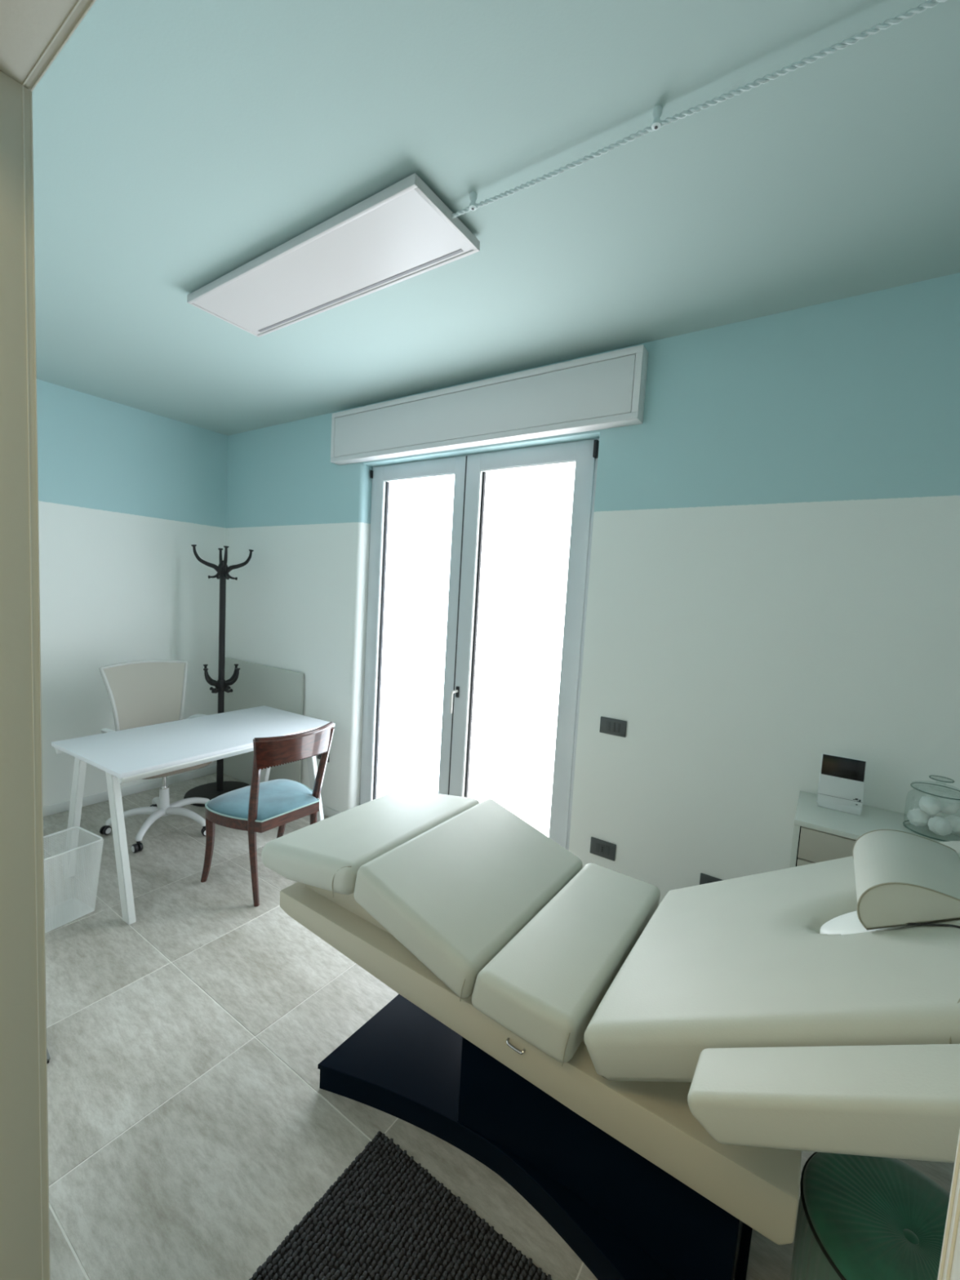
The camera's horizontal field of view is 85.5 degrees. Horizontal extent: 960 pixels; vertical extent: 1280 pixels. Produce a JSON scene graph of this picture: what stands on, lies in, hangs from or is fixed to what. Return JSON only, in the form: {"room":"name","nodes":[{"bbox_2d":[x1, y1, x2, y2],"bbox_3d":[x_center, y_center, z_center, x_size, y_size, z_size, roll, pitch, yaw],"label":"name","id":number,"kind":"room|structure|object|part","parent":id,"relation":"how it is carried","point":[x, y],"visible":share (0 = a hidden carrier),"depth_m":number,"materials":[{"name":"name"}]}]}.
{"room":"examination room","nodes":[
{"label":"examination room","id":0,"kind":"room"},
{"bbox_2d":[36,378,227,806],"bbox_3d":[-3.248,-0.199,2.744,0.150,2.766,3.850,7,6,34],"label":"wall","id":1,"kind":"structure","parent":0,"point":[126,493],"depth_m":3.61,"materials":[{"name":"paint"}]},
{"bbox_2d":[43,764,217,817],"bbox_3d":[-2.788,1.120,3.505,0.012,0.065,2.174,7,6,34],"label":"baseboard","id":2,"kind":"structure","parent":1,"relation":"attached to","point":[102,797],"depth_m":3.85,"materials":[{"name":"white"}]},
{"bbox_2d":[32,0,959,435],"bbox_3d":[-0.885,-1.376,1.263,5.475,0.100,4.150,7,6,34],"label":"ceiling","id":3,"kind":"structure","parent":0,"point":[177,144],"depth_m":1.43,"materials":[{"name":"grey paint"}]},
{"bbox_2d":[186,173,479,337],"bbox_3d":[-0.595,-1.342,1.903,1.227,0.044,0.320,7,6,34],"label":"ceiling light","id":4,"kind":"object","parent":3,"relation":"attached to","point":[403,231],"visible":1,"depth_m":1.79,"materials":[{"name":"grey"}]},
{"bbox_2d":[469,191,477,210],"bbox_3d":[-0.020,-1.277,1.515,0.022,0.041,0.022,7,6,34],"label":"insulator","id":5,"kind":"object","parent":3,"relation":"attached to","point":[473,196],"visible":1,"depth_m":1.51,"materials":[{"name":"white ceramic"}]},
{"bbox_2d":[651,105,662,130],"bbox_3d":[0.416,-1.227,1.224,0.022,0.041,0.022,7,6,34],"label":"insulator","id":6,"kind":"object","parent":3,"relation":"attached to","point":[657,110],"visible":1,"depth_m":1.22,"materials":[{"name":"white ceramic"}]},
{"bbox_2d":[451,0,946,218],"bbox_3d":[0.777,-1.177,0.991,2.095,0.020,0.015,7,6,34],"label":"cable","id":7,"kind":"object","parent":3,"relation":"attached to","point":[924,6],"visible":1,"depth_m":1.14,"materials":[{"name":"white fabric"}]},
{"bbox_2d":[43,773,954,1279],"bbox_3d":[-1.132,1.460,1.382,5.475,0.060,3.850,7,6,34],"label":"floor","id":8,"kind":"structure","parent":0,"point":[192,1127],"depth_m":1.67,"materials":[{"name":"white tile"}]},
{"bbox_2d":[46,1047,49,1063],"bbox_3d":[-1.587,1.365,1.708,0.284,0.022,0.229,8,7,42],"label":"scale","id":9,"kind":"object","parent":8,"relation":"on","point":[47,1053],"visible":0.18,"depth_m":1.70,"materials":[{"name":"black"}]},
{"bbox_2d":[43,826,103,933],"bbox_3d":[-1.976,1.116,2.394,0.244,0.356,0.328,6,5,27],"label":"waste bin","id":10,"kind":"object","parent":8,"relation":"on","point":[56,916],"visible":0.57,"depth_m":2.44,"materials":[{"name":"white metal"}]},
{"bbox_2d":[98,659,212,853],"bbox_3d":[-1.999,0.684,3.324,0.651,1.054,0.639,7,6,34],"label":"office chair","id":11,"kind":"object","parent":8,"relation":"on","point":[141,693],"visible":0.63,"depth_m":3.35,"materials":[{"name":"white plastic"}]},
{"bbox_3d":[-2.168,0.677,3.121,0.412,0.294,0.114,7,6,34],"label":"armrest","id":12,"kind":"part","parent":11,"relation":"part of","materials":[{"name":"white plastic"}]},
{"bbox_3d":[-2.179,1.102,3.270,0.297,0.091,0.049,1,5,-24],"label":"leg","id":13,"kind":"part","parent":11,"relation":"part of","materials":[{"name":"white plastic"}]},
{"bbox_3d":[-2.189,0.395,3.413,0.130,0.516,0.529,7,6,34],"label":"frame","id":14,"kind":"part","parent":11,"relation":"part of","materials":[{"name":"grey plastic"}]},
{"bbox_3d":[-2.188,0.395,3.412,0.118,0.493,0.510,7,6,34],"label":"backrest","id":15,"kind":"part","parent":11,"relation":"part of","materials":[{"name":"beige fabric"}]},
{"bbox_3d":[-2.012,1.120,3.174,0.050,0.091,0.297,3,5,-6],"label":"leg","id":16,"kind":"part","parent":11,"relation":"part of","materials":[{"name":"white plastic"}]},
{"bbox_3d":[-2.138,1.088,3.458,0.049,0.091,0.297,-1,7,-42],"label":"leg","id":17,"kind":"part","parent":11,"relation":"part of","materials":[{"name":"white plastic"}]},
{"bbox_3d":[-2.010,0.773,3.308,0.470,0.074,0.490,7,6,34],"label":"seat","id":18,"kind":"part","parent":11,"relation":"part of","materials":[{"name":"white plastic"}]},
{"bbox_3d":[-1.868,1.117,3.303,0.297,0.091,0.050,4,5,12],"label":"leg","id":19,"kind":"part","parent":11,"relation":"part of","materials":[{"name":"white plastic"}]},
{"bbox_3d":[-1.946,1.097,3.479,0.050,0.091,0.297,6,6,30],"label":"leg","id":20,"kind":"part","parent":11,"relation":"part of","materials":[{"name":"white plastic"}]},
{"bbox_3d":[-1.898,0.658,3.518,0.412,0.294,0.114,7,6,34],"label":"armrest","id":21,"kind":"part","parent":11,"relation":"part of","materials":[{"name":"white plastic"}]},
{"bbox_2d":[51,705,334,924],"bbox_3d":[-1.591,0.894,3.045,0.720,0.730,1.250,6,6,31],"label":"desk","id":22,"kind":"object","parent":8,"relation":"on","point":[132,754],"visible":0.87,"depth_m":2.69,"materials":[{"name":"white wood"}]},
{"bbox_3d":[-1.853,0.540,3.189,0.059,0.036,1.226,6,6,31],"label":"rail","id":23,"kind":"part","parent":22,"relation":"part of","materials":[{"name":"white metal"}]},
{"bbox_3d":[-2.095,0.908,2.686,0.231,0.706,0.032,6,6,31],"label":"leg","id":24,"kind":"part","parent":22,"relation":"part of","materials":[{"name":"white metal"}]},
{"bbox_3d":[-1.687,0.953,2.437,0.231,0.706,0.032,6,6,31],"label":"leg","id":25,"kind":"part","parent":22,"relation":"part of","materials":[{"name":"white metal"}]},
{"bbox_3d":[-1.292,0.602,2.846,0.059,0.036,1.226,6,6,31],"label":"rail","id":26,"kind":"part","parent":22,"relation":"part of","materials":[{"name":"white metal"}]},
{"bbox_3d":[-1.497,0.859,3.656,0.231,0.706,0.032,6,6,31],"label":"leg","id":27,"kind":"part","parent":22,"relation":"part of","materials":[{"name":"white metal"}]},
{"bbox_3d":[-1.089,0.904,3.407,0.231,0.706,0.032,6,6,31],"label":"leg","id":28,"kind":"part","parent":22,"relation":"part of","materials":[{"name":"white metal"}]},
{"bbox_2d":[183,544,253,806],"bbox_3d":[-1.911,0.246,3.840,0.470,1.847,0.470,7,6,34],"label":"coat rack","id":29,"kind":"object","parent":8,"relation":"on","point":[210,791],"visible":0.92,"depth_m":3.82,"materials":[{"name":"black metal"}]},
{"bbox_2d":[223,657,304,785],"bbox_3d":[-1.720,0.676,4.048,1.035,0.978,0.018,7,6,34],"label":"board","id":30,"kind":"object","parent":8,"relation":"on","point":[256,685],"visible":0.32,"depth_m":4.00,"materials":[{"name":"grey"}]},
{"bbox_2d":[200,721,334,906],"bbox_3d":[-1.122,0.870,2.788,0.535,0.886,0.532,7,6,34],"label":"dining chair","id":31,"kind":"object","parent":8,"relation":"on","point":[254,808],"visible":0.96,"depth_m":2.65,"materials":[{"name":"brown wood"}]},
{"bbox_3d":[-1.438,1.091,2.747,0.101,0.416,0.054,7,6,34],"label":"leg","id":32,"kind":"part","parent":31,"relation":"part of","materials":[{"name":"brown wood"}]},
{"bbox_3d":[-1.095,0.908,2.536,0.058,0.849,0.123,0,6,-34],"label":"leg","id":33,"kind":"part","parent":31,"relation":"part of","materials":[{"name":"brown wood"}]},
{"bbox_3d":[-1.156,0.893,2.812,0.442,0.053,0.527,7,6,34],"label":"seat rail","id":34,"kind":"part","parent":31,"relation":"part of","materials":[{"name":"brown wood"}]},
{"bbox_3d":[-1.154,0.847,2.808,0.431,0.046,0.513,7,6,34],"label":"seat","id":35,"kind":"part","parent":31,"relation":"part of","materials":[{"name":"blue fabric"}]},
{"bbox_3d":[-1.191,1.074,3.111,0.101,0.416,0.054,7,6,34],"label":"leg","id":36,"kind":"part","parent":31,"relation":"part of","materials":[{"name":"brown wood"}]},
{"bbox_3d":[-0.922,0.535,2.622,0.077,0.150,0.454,7,6,34],"label":"rail","id":37,"kind":"part","parent":31,"relation":"part of","materials":[{"name":"brown wood"}]},
{"bbox_3d":[-0.912,0.468,2.611,0.067,0.033,0.462,7,6,34],"label":"rail moulding","id":38,"kind":"part","parent":31,"relation":"part of","materials":[{"name":"brown wood"}]},
{"bbox_3d":[-0.877,0.893,2.858,0.123,0.849,0.058,4,5,12],"label":"leg","id":39,"kind":"part","parent":31,"relation":"part of","materials":[{"name":"brown wood"}]},
{"bbox_2d":[248,1130,551,1279],"bbox_3d":[-0.112,1.506,1.071,0.839,0.020,0.582,7,6,34],"label":"rug","id":40,"kind":"object","parent":8,"relation":"on","point":[386,1217],"visible":1,"depth_m":1.29,"materials":[{"name":"black"}]},
{"bbox_2d":[261,788,959,1279],"bbox_3d":[0.221,0.931,1.452,2.004,1.136,0.853,7,6,34],"label":"couch","id":41,"kind":"object","parent":8,"relation":"on","point":[654,1081],"visible":0.94,"depth_m":1.23,"materials":[{"name":"beige leather"}]},
{"bbox_3d":[0.086,0.981,1.254,0.052,0.015,0.014,7,6,34],"label":"handle","id":42,"kind":"part","parent":41,"relation":"part of","materials":[{"name":"silver metal"}]},
{"bbox_3d":[0.111,0.976,1.615,1.528,0.113,0.614,7,6,34],"label":"frame","id":43,"kind":"part","parent":41,"relation":"part of","materials":[{"name":"beige paint"}]},
{"bbox_3d":[0.622,0.636,0.724,0.588,0.378,0.125,7,6,34],"label":"armrest","id":44,"kind":"part","parent":41,"relation":"part of","materials":[{"name":"beige leather"}]},
{"bbox_2d":[852,829,959,929],"bbox_3d":[0.898,0.526,1.080,0.190,0.120,0.408,7,6,34],"label":"bolster pillow","id":45,"kind":"object","parent":41,"relation":"on","point":[902,878],"visible":1,"depth_m":1.04,"materials":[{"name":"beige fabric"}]},
{"bbox_2d":[789,1151,950,1279],"bbox_3d":[0.796,1.341,0.994,0.352,0.465,0.352,7,6,34],"label":"round stool","id":46,"kind":"object","parent":8,"relation":"on","point":[860,1217],"visible":0.82,"depth_m":1.00,"materials":[{"name":"green fabric"}]},
{"bbox_2d":[789,791,959,867],"bbox_3d":[1.462,1.091,1.715,0.796,0.914,0.349,7,6,34],"label":"base cabinet","id":47,"kind":"object","parent":8,"relation":"on","point":[820,834],"visible":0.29,"depth_m":1.74,"materials":[{"name":"white"}]},
{"bbox_3d":[1.378,1.081,1.589,0.760,0.846,0.004,7,6,34],"label":"shadow panel","id":48,"kind":"part","parent":47,"relation":"part of","materials":[{"name":"black"}]},
{"bbox_3d":[1.385,0.842,1.558,0.754,0.135,0.018,7,6,34],"label":"drawer","id":49,"kind":"part","parent":47,"relation":"part of","materials":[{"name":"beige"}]},
{"bbox_3d":[1.392,0.718,1.547,0.754,0.106,0.018,7,6,34],"label":"drawer","id":50,"kind":"part","parent":47,"relation":"part of","materials":[{"name":"beige"}]},
{"bbox_2d":[817,753,866,815],"bbox_3d":[1.304,0.514,1.877,0.134,0.189,0.079,7,6,34],"label":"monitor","id":51,"kind":"object","parent":47,"relation":"on","point":[841,787],"visible":1,"depth_m":1.86,"materials":[{"name":"white plastic"}]},
{"bbox_2d":[902,775,959,841],"bbox_3d":[1.498,0.540,1.698,0.162,0.188,0.162,7,6,34],"label":"glass jar","id":52,"kind":"object","parent":47,"relation":"on","point":[904,822],"visible":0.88,"depth_m":1.69,"materials":[{"name":"clear glass"}]},
{"bbox_2d":[906,808,929,826],"bbox_3d":[1.455,0.588,1.724,0.058,0.058,0.057,7,6,34],"label":"ball","id":53,"kind":"object","parent":52,"relation":"in","point":[917,817],"visible":0.98,"depth_m":1.71,"materials":[{"name":"white fabric"}]},
{"bbox_2d":[919,795,942,814],"bbox_3d":[1.467,0.537,1.693,0.059,0.059,0.058,0,6,-32],"label":"ball","id":54,"kind":"object","parent":52,"relation":"in","point":[931,805],"visible":1,"depth_m":1.68,"materials":[{"name":"white fabric"}]},
{"bbox_2d":[927,811,943,817],"bbox_3d":[1.516,0.592,1.743,0.056,0.057,0.058,3,5,-9],"label":"ball","id":55,"kind":"object","parent":52,"relation":"in","point":[940,814],"visible":0.12,"depth_m":1.72,"materials":[{"name":"white fabric"}]},
{"bbox_2d":[927,816,952,835],"bbox_3d":[1.473,0.596,1.663,0.058,0.057,0.059,0,6,-36],"label":"ball","id":56,"kind":"object","parent":52,"relation":"in","point":[939,825],"visible":1,"depth_m":1.65,"materials":[{"name":"white fabric"}]},
{"bbox_2d":[937,795,959,813],"bbox_3d":[1.531,0.541,1.703,0.059,0.058,0.057,0,6,-33],"label":"ball","id":57,"kind":"object","parent":52,"relation":"in","point":[948,806],"visible":0.72,"depth_m":1.68,"materials":[{"name":"white fabric"}]},
{"bbox_2d":[944,814,959,834],"bbox_3d":[1.533,0.596,1.682,0.056,0.060,0.058,5,5,23],"label":"ball","id":58,"kind":"object","parent":52,"relation":"in","point":[955,820],"visible":0.65,"depth_m":1.66,"materials":[{"name":"white fabric"}]},
{"bbox_2d":[224,272,959,906],"bbox_3d":[0.115,-0.025,2.976,5.475,2.766,0.300,7,6,34],"label":"wall","id":59,"kind":"structure","parent":0,"point":[774,580],"depth_m":2.15,"materials":[{"name":"paint"}]},
{"bbox_2d":[316,751,329,762],"bbox_3d":[-1.105,0.810,3.656,0.123,0.078,0.011,7,6,34],"label":"wall socket","id":60,"kind":"object","parent":59,"relation":"attached to","point":[318,757],"visible":0.26,"depth_m":3.67,"materials":[{"name":"grey"}]},
{"bbox_2d":[322,804,341,817],"bbox_3d":[-1.546,1.152,3.972,1.523,0.065,0.012,7,6,34],"label":"baseboard","id":61,"kind":"structure","parent":59,"relation":"attached to","point":[327,811],"depth_m":3.63,"materials":[{"name":"white"}]},
{"bbox_2d":[359,438,599,850],"bbox_3d":[-0.078,0.145,3.115,1.593,2.422,0.300,7,6,34],"label":"window","id":62,"kind":"structure","parent":59,"relation":"in","point":[479,564],"depth_m":2.98,"materials":[{"name":"grey"}]},
{"bbox_3d":[-0.434,0.091,3.300,0.748,2.367,0.070,7,6,34],"label":"sash","id":63,"kind":"part","parent":62,"relation":"part of","materials":[{"name":"grey"}]},
{"bbox_3d":[-0.422,0.077,3.302,0.578,2.169,0.008,7,6,34],"label":"frosted pane","id":64,"kind":"part","parent":62,"relation":"part of","materials":[{"name":"white glass"}]},
{"bbox_3d":[-0.154,0.358,3.037,0.020,0.132,0.056,7,6,34],"label":"handle","id":65,"kind":"part","parent":62,"relation":"part of","materials":[{"name":"grey plastic"}]},
{"bbox_3d":[-0.133,0.306,3.057,0.024,0.066,0.010,7,6,34],"label":"handle plate","id":66,"kind":"part","parent":62,"relation":"part of","materials":[{"name":"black metal"}]},
{"bbox_3d":[0.201,0.149,2.882,0.581,2.169,0.008,7,6,34],"label":"frosted pane","id":67,"kind":"part","parent":62,"relation":"part of","materials":[{"name":"white glass"}]},
{"bbox_3d":[0.196,0.164,2.875,0.773,2.367,0.070,7,6,34],"label":"sash","id":68,"kind":"part","parent":62,"relation":"part of","materials":[{"name":"grey"}]},
{"bbox_2d":[330,344,648,465],"bbox_3d":[-0.114,-1.217,2.846,2.015,0.310,0.080,7,6,34],"label":"roller shutter box","id":69,"kind":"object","parent":59,"relation":"attached to","point":[606,390],"depth_m":2.64,"materials":[{"name":"white"}]},
{"bbox_2d":[590,836,616,861],"bbox_3d":[0.593,1.009,2.510,0.126,0.082,0.012,7,6,34],"label":"wall socket","id":70,"kind":"object","parent":59,"relation":"attached to","point":[606,850],"visible":1,"depth_m":2.51,"materials":[{"name":"grey plastic"}]},
{"bbox_2d":[599,716,626,737],"bbox_3d":[0.629,0.411,2.458,0.128,0.078,0.010,7,6,34],"label":"light switch","id":71,"kind":"object","parent":59,"relation":"attached to","point":[613,726],"visible":1,"depth_m":2.45,"materials":[{"name":"grey plastic"}]},
{"bbox_2d":[699,872,723,884],"bbox_3d":[1.009,1.059,2.229,0.126,0.079,0.012,7,6,34],"label":"wall socket","id":72,"kind":"object","parent":59,"relation":"attached to","point":[704,878],"visible":0.15,"depth_m":2.24,"materials":[{"name":"grey plastic"}]},
{"bbox_3d":[-1.224,0.067,1.007,5.175,2.766,0.115,7,6,34],"label":"wall","id":73,"kind":"structure","parent":0,"visible":0},
{"bbox_2d":[0,0,959,1279],"bbox_3d":[-0.235,0.479,0.355,0.926,2.170,0.127,7,6,34],"label":"door frame","id":74,"kind":"structure","parent":73,"relation":"in","point":[33,33],"depth_m":0.57,"materials":[{"name":"grey wood"}]},
{"bbox_3d":[-0.556,0.471,0.646,0.070,2.100,0.008,7,6,34],"label":"casing","id":75,"kind":"part","parent":74,"relation":"part of","materials":[{"name":"grey wood"}]},
{"bbox_3d":[-0.141,-0.568,0.315,0.926,0.070,0.008,7,6,34],"label":"casing","id":76,"kind":"part","parent":74,"relation":"part of","materials":[{"name":"grey wood"}]},
{"bbox_3d":[0.150,0.552,0.169,0.070,2.100,0.008,7,6,34],"label":"casing","id":77,"kind":"part","parent":74,"relation":"part of","materials":[{"name":"grey wood"}]}
]}

